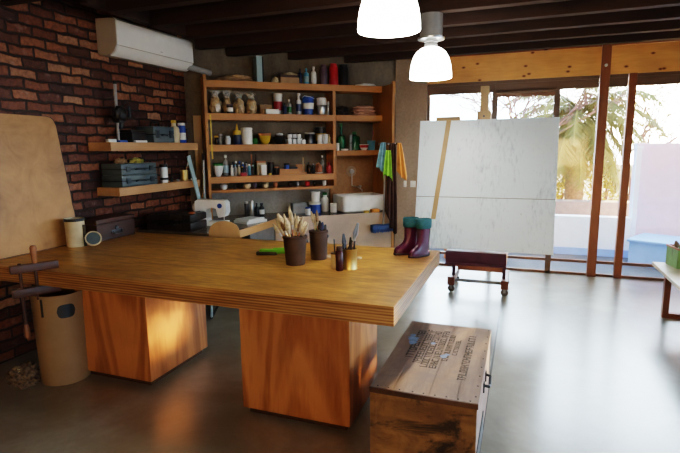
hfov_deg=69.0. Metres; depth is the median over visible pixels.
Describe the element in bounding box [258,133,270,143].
bowl
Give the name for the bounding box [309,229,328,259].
bucket
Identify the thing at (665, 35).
ceiling beam
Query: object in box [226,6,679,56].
ceiling beam
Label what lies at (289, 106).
bottle
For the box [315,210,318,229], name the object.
paintbrush
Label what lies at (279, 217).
paintbrush
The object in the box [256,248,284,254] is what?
brush
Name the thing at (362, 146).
bowl
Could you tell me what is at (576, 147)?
palm tree
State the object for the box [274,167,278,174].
jar
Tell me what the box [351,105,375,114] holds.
cloth
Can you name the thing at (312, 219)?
paintbrush
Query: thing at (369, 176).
shelf unit
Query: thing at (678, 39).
trim
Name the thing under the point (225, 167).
bottle
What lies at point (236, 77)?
bundle
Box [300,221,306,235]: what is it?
paintbrush
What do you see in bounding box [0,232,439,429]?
work table
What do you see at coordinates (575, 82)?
window
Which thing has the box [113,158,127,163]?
scrap
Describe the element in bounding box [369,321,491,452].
wooden crate
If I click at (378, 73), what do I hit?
wall
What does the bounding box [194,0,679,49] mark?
ceiling beam
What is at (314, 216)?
paintbrush
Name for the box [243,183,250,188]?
pot
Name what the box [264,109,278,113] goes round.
flat box
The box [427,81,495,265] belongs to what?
window
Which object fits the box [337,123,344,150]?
bottle
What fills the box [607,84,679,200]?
leafy tree
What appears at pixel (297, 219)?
paintbrush
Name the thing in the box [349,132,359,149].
demijohn
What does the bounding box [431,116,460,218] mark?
t-square
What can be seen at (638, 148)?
post
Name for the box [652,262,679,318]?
bench
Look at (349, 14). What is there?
ceiling beam
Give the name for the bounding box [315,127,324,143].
jar
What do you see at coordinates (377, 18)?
pendant lamp
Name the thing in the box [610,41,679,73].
trim
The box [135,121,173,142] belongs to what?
tool case
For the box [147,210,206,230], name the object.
case
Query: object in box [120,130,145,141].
box
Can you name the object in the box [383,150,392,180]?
cloth
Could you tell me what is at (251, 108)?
plastic bag
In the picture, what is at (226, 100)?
plastic bag
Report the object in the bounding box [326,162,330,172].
bottle
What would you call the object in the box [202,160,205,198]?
pole
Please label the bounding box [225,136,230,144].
bottle
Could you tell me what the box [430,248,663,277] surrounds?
floor
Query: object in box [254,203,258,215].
bottle
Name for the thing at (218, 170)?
bowl
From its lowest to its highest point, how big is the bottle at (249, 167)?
0.142 m
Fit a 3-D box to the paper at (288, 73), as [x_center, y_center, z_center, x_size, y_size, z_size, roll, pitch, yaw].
[-0.622,-1.935,6.273,0.221,0.042,0.114,-4,10,-21]
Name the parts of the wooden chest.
lid, handle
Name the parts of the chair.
leg, backrest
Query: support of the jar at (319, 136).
on the shelf unit at (369, 176)
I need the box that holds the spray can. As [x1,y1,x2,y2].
[177,123,185,142]
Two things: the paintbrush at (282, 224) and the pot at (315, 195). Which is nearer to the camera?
the paintbrush at (282, 224)
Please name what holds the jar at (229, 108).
on the shelf unit at (369, 176)
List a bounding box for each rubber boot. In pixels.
[393,217,418,255]
[408,218,431,257]
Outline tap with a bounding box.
[346,166,362,190]
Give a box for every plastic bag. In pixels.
[209,96,221,112]
[222,96,230,112]
[233,98,244,113]
[246,98,256,113]
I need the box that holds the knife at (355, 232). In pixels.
[347,223,358,249]
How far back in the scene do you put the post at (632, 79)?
6.15 m
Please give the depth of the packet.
6.23 m
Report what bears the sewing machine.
on the countertop at (337, 223)
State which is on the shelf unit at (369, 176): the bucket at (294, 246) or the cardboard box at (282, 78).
the cardboard box at (282, 78)
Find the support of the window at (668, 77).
on the floor at (578, 363)
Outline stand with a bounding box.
[112,80,130,141]
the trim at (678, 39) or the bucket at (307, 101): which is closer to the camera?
the trim at (678, 39)
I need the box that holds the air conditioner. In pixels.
[95,17,211,75]
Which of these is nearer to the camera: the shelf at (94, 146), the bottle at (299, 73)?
the shelf at (94, 146)
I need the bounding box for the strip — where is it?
[187,155,200,199]
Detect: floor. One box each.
[0,265,679,452]
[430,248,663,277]
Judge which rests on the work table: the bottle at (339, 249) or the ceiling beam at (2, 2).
the bottle at (339, 249)
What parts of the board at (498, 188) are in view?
panel, panel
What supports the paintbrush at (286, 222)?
in the bucket at (294, 246)
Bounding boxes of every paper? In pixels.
[271,76,278,81]
[284,72,297,74]
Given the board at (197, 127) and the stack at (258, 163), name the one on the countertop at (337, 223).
the board at (197, 127)
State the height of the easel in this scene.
2.359 m
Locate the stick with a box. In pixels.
[202,153,206,198]
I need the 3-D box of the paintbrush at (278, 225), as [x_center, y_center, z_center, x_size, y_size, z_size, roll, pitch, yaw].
[-0.384,0.101,3.559,0.173,0.321,0.027,3,10,20]
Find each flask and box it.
[329,63,337,84]
[339,64,347,84]
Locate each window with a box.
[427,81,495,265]
[494,77,557,272]
[547,75,599,274]
[596,74,628,276]
[621,71,679,280]
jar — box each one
[159,164,168,182]
[180,170,187,180]
[214,136,218,144]
[226,104,232,112]
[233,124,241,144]
[241,128,252,143]
[267,162,273,174]
[273,93,282,113]
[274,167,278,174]
[284,163,288,168]
[304,132,314,143]
[305,207,310,214]
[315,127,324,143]
[316,98,325,114]
[317,134,321,143]
[322,134,327,143]
[330,203,336,212]
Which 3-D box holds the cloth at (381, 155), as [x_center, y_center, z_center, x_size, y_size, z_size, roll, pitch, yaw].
[0.522,-0.860,6.241,0.136,0.405,0.050,-4,10,-21]
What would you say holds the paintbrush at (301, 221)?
in the bucket at (294, 246)
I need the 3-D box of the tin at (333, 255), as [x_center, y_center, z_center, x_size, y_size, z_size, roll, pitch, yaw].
[-0.034,0.234,3.453,0.065,0.108,0.065,3,10,20]
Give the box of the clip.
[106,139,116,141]
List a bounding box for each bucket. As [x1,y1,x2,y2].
[282,234,307,265]
[302,96,314,114]
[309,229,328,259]
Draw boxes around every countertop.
[137,188,390,247]
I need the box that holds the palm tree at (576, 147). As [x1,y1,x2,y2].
[499,85,666,199]
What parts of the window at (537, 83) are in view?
rail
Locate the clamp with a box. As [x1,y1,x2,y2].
[8,245,60,337]
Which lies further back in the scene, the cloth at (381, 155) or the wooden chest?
the cloth at (381, 155)
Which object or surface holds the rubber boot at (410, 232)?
on the work table
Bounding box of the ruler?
[210,115,212,158]
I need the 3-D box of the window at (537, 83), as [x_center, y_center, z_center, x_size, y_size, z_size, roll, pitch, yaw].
[2.438,-0.660,6.630,0.760,2.560,0.075,3,10,20]
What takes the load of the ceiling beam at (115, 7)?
attached to the ceiling
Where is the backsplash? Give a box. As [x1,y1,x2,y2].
[212,188,328,215]
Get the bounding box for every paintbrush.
[272,223,282,238]
[275,218,284,235]
[277,213,287,235]
[281,222,286,235]
[284,218,290,236]
[288,206,291,230]
[290,212,293,235]
[294,216,299,235]
[298,217,302,235]
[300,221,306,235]
[302,223,308,235]
[310,211,315,229]
[313,214,316,229]
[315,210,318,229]
[674,240,678,247]
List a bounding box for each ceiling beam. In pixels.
[0,0,43,5]
[80,0,189,38]
[106,0,223,14]
[150,0,361,27]
[186,0,570,38]
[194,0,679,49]
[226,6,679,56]
[288,19,679,59]
[344,30,679,62]
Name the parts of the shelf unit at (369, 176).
panel, shelf, shelf, shelf, shelf, shelf, panel, shelf, shelf, panel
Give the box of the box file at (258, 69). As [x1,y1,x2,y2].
[253,56,263,81]
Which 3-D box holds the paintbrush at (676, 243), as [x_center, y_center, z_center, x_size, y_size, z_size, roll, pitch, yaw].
[3.329,0.262,4.863,0.096,0.256,0.042,-1,9,0]
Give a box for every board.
[0,113,75,259]
[193,115,202,198]
[415,117,559,254]
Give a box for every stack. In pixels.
[256,161,265,174]
[356,83,375,85]
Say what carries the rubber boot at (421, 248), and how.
on the work table
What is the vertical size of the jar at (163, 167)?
0.200 m
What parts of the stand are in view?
feed lever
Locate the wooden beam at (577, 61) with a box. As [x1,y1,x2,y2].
[427,47,601,83]
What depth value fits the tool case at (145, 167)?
4.84 m
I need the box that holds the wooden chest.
[84,213,134,240]
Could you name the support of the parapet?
on the ground
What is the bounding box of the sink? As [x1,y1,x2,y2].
[333,192,382,212]
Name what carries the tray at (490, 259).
on the easel
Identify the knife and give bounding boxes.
[82,224,86,245]
[347,223,358,249]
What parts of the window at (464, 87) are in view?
rail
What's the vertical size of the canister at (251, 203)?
0.195 m
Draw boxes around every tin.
[63,217,84,247]
[330,251,335,268]
[343,247,356,269]
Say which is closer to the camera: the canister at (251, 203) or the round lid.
the round lid
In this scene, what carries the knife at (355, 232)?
in the tin at (350, 256)
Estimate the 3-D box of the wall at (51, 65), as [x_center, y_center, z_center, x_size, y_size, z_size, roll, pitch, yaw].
[-3.292,-0.238,2.596,0.180,3.120,8.000,3,10,20]
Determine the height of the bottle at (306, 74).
0.200 m
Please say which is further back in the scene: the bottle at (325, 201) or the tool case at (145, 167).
the bottle at (325, 201)
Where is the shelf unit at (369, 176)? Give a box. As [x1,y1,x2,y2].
[200,74,394,247]
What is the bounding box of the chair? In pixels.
[209,221,239,318]
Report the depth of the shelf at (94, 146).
4.93 m
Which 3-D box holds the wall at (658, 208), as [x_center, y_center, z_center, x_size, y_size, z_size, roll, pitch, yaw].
[6.895,-0.228,7.564,4.280,2.120,0.350,3,10,20]
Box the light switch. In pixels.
[410,181,415,186]
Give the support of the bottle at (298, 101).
on the shelf unit at (369, 176)
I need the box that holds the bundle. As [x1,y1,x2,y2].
[214,74,252,80]
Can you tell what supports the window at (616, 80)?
on the floor at (578, 363)
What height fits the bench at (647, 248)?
0.400 m
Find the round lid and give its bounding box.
[85,231,101,245]
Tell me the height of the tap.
0.353 m
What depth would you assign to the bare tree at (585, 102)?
11.02 m
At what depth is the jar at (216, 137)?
6.00 m
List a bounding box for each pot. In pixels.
[220,184,227,189]
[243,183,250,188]
[252,138,257,143]
[262,183,268,187]
[310,191,319,201]
[665,244,679,268]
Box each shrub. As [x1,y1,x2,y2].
[556,179,564,198]
[583,169,619,200]
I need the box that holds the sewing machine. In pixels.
[192,198,229,225]
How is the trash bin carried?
on the floor at (578, 363)
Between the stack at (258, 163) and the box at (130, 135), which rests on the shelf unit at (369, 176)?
the stack at (258, 163)
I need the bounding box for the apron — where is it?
[386,144,396,233]
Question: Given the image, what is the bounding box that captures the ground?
[556,165,632,199]
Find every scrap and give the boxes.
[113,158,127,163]
[129,157,143,162]
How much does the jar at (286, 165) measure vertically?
0.130 m
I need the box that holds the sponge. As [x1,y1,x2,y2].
[370,208,379,211]
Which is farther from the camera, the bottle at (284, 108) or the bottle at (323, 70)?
the bottle at (323, 70)
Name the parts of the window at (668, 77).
rail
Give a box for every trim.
[449,45,601,56]
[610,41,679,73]
[612,39,679,45]
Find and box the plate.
[212,163,222,165]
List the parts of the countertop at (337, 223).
panel, panel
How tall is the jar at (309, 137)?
0.150 m
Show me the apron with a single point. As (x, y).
(391, 199)
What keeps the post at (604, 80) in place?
on the floor at (578, 363)
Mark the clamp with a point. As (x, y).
(22, 292)
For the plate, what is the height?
0.032 m
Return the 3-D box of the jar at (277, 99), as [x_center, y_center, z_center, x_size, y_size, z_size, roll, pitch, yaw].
[-0.791,-1.559,6.308,0.116,0.265,0.115,-4,10,-21]
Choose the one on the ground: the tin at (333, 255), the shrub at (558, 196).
the shrub at (558, 196)
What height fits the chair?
1.010 m
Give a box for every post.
[586,44,611,276]
[613,73,637,278]
[630,146,643,237]
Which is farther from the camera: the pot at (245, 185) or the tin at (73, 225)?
the pot at (245, 185)
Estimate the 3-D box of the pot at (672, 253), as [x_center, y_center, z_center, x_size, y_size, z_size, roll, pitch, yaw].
[3.420,0.297,4.883,0.272,0.200,0.252,1,9,10]
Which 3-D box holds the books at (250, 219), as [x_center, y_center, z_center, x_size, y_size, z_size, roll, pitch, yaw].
[-1.051,-0.077,5.780,0.248,0.050,0.304,7,12,40]
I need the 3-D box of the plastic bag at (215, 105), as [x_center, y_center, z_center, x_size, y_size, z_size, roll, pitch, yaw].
[-1.514,-1.510,6.003,0.163,0.279,0.179,-4,10,-21]
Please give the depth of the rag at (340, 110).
6.51 m
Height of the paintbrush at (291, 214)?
0.368 m
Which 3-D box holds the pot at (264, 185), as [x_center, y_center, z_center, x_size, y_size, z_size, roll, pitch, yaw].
[-0.957,-0.530,6.348,0.085,0.064,0.085,-4,10,-21]
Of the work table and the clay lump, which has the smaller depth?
the work table
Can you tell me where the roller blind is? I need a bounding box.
[497,88,555,97]
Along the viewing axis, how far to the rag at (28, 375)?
3.60 m
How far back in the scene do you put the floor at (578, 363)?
3.51 m
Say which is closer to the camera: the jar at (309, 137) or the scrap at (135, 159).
the scrap at (135, 159)
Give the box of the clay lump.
[315,163,321,171]
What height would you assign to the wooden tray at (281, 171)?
0.070 m
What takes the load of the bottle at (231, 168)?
on the shelf unit at (369, 176)
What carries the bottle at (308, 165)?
on the shelf unit at (369, 176)
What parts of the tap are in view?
plate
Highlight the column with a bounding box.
[395,59,427,247]
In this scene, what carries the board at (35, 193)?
on the work table
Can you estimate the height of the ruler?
0.520 m
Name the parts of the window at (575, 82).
rail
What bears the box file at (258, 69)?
on the shelf unit at (369, 176)
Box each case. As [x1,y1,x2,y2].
[101,162,156,174]
[101,173,157,186]
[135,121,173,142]
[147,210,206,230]
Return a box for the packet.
[261,165,266,174]
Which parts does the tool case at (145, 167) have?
lid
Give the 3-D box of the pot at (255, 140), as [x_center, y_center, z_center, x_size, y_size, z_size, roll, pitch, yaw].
[-1.060,-1.068,6.191,0.076,0.078,0.076,-4,10,-21]
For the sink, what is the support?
in the countertop at (337, 223)
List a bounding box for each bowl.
[213,166,222,176]
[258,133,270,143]
[272,137,284,143]
[359,144,368,149]
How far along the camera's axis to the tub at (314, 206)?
6.52 m
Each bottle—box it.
[171,120,179,142]
[223,155,228,172]
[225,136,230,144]
[230,165,233,175]
[234,165,236,175]
[248,164,250,174]
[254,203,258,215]
[259,203,264,215]
[282,103,286,113]
[287,99,291,113]
[296,93,300,113]
[298,69,301,82]
[303,68,308,83]
[307,162,310,173]
[311,66,315,83]
[320,64,326,83]
[321,192,328,211]
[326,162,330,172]
[336,246,343,270]
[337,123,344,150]
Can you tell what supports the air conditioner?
attached to the wall at (51, 65)
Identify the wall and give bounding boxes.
[0,0,191,363]
[181,36,395,247]
[553,214,630,257]
[628,143,679,235]
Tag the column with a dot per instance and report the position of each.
(411, 95)
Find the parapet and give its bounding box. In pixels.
[555,199,629,216]
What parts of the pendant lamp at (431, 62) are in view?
lamp shade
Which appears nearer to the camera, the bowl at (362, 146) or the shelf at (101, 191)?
the shelf at (101, 191)
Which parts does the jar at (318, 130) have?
lid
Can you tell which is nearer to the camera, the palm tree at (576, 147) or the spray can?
the spray can
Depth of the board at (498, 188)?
5.46 m
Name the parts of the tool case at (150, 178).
lid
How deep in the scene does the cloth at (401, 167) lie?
6.32 m
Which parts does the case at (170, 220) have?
lid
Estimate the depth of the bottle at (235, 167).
6.14 m
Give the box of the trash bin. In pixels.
[29,288,90,385]
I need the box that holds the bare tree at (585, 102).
[442,87,626,133]
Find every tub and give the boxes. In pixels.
[309,201,321,212]
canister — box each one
[244,201,248,215]
[249,201,253,215]
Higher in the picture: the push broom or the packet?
the packet
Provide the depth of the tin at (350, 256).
3.38 m
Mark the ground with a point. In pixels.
(585, 197)
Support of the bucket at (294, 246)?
on the work table
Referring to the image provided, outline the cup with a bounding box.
[367,140,374,149]
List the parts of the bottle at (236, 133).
lid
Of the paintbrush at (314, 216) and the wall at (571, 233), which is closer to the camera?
the paintbrush at (314, 216)
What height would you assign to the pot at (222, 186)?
0.064 m
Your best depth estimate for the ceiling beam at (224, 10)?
4.28 m
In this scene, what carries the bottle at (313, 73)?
on the shelf unit at (369, 176)
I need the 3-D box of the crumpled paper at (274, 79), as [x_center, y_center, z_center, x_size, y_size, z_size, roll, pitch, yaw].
[-0.812,-1.830,6.170,0.097,0.084,0.103,-4,10,-21]
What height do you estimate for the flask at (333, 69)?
0.280 m
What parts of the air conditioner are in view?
panel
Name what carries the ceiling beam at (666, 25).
attached to the ceiling
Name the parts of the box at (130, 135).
lid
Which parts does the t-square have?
blade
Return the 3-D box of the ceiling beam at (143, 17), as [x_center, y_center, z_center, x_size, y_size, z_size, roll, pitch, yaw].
[-1.797,-2.007,4.556,0.080,0.265,1.400,3,10,20]
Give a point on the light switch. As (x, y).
(412, 183)
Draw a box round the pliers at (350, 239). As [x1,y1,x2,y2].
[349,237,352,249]
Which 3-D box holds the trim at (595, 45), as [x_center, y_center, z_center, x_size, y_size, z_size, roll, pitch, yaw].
[2.217,-2.366,6.425,2.134,0.220,0.050,3,10,20]
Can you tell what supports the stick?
on the countertop at (337, 223)
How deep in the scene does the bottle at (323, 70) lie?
6.38 m
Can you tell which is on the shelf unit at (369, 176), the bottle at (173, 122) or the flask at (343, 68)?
the flask at (343, 68)
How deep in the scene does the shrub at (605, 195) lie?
12.03 m
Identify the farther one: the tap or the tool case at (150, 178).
the tap
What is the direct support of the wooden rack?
on the shelf unit at (369, 176)
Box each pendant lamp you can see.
[357,0,420,37]
[410,12,451,80]
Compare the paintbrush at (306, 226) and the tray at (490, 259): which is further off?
the tray at (490, 259)
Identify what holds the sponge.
on the countertop at (337, 223)
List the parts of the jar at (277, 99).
lid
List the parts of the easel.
rail, rail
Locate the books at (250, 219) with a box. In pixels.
[234,216,266,223]
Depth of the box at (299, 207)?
6.47 m
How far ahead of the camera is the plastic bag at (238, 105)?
6.04 m
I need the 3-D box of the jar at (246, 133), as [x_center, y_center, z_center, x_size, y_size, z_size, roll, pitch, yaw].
[-1.161,-1.127,6.164,0.141,0.205,0.139,-4,10,-21]
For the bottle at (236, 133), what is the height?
0.250 m
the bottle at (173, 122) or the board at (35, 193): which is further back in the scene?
the bottle at (173, 122)
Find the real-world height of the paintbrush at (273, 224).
0.285 m
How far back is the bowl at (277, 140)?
6.28 m
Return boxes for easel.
[445,86,508,295]
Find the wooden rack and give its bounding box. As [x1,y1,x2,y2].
[296,157,306,173]
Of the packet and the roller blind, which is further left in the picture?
the packet
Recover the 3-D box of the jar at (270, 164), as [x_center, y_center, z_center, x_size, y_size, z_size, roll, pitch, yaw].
[-0.892,-0.750,6.372,0.083,0.160,0.082,-4,10,-21]
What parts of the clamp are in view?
handle, handle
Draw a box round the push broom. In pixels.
[370,175,392,233]
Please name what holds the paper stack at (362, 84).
on the shelf unit at (369, 176)
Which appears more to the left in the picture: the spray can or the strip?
the spray can
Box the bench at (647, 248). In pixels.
[627,233,679,268]
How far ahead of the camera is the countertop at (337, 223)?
6.40 m
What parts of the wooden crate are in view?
lid, handle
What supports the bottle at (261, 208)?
on the countertop at (337, 223)
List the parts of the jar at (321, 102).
lid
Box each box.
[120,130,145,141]
[258,105,271,113]
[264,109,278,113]
[277,74,298,82]
[290,202,306,213]
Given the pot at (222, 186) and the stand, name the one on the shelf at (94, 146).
the stand
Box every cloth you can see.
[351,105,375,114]
[376,142,385,171]
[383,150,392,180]
[397,143,406,179]
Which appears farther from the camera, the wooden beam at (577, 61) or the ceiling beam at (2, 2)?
the wooden beam at (577, 61)
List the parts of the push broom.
handle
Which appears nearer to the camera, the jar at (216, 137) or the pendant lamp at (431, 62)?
the pendant lamp at (431, 62)
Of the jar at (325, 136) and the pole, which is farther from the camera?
the jar at (325, 136)
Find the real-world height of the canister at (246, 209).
0.185 m
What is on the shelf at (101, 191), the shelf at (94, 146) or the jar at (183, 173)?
the jar at (183, 173)
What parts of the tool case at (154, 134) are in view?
lid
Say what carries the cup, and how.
on the shelf unit at (369, 176)
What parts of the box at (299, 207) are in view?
lid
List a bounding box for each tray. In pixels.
[279,169,298,174]
[445,249,506,268]
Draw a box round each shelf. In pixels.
[88,142,197,150]
[97,179,199,196]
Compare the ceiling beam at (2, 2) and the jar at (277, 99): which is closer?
the ceiling beam at (2, 2)
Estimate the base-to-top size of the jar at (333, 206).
0.120 m
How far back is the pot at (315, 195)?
6.52 m
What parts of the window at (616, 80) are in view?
rail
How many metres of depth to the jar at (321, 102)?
6.41 m
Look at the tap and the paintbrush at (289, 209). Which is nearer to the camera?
the paintbrush at (289, 209)

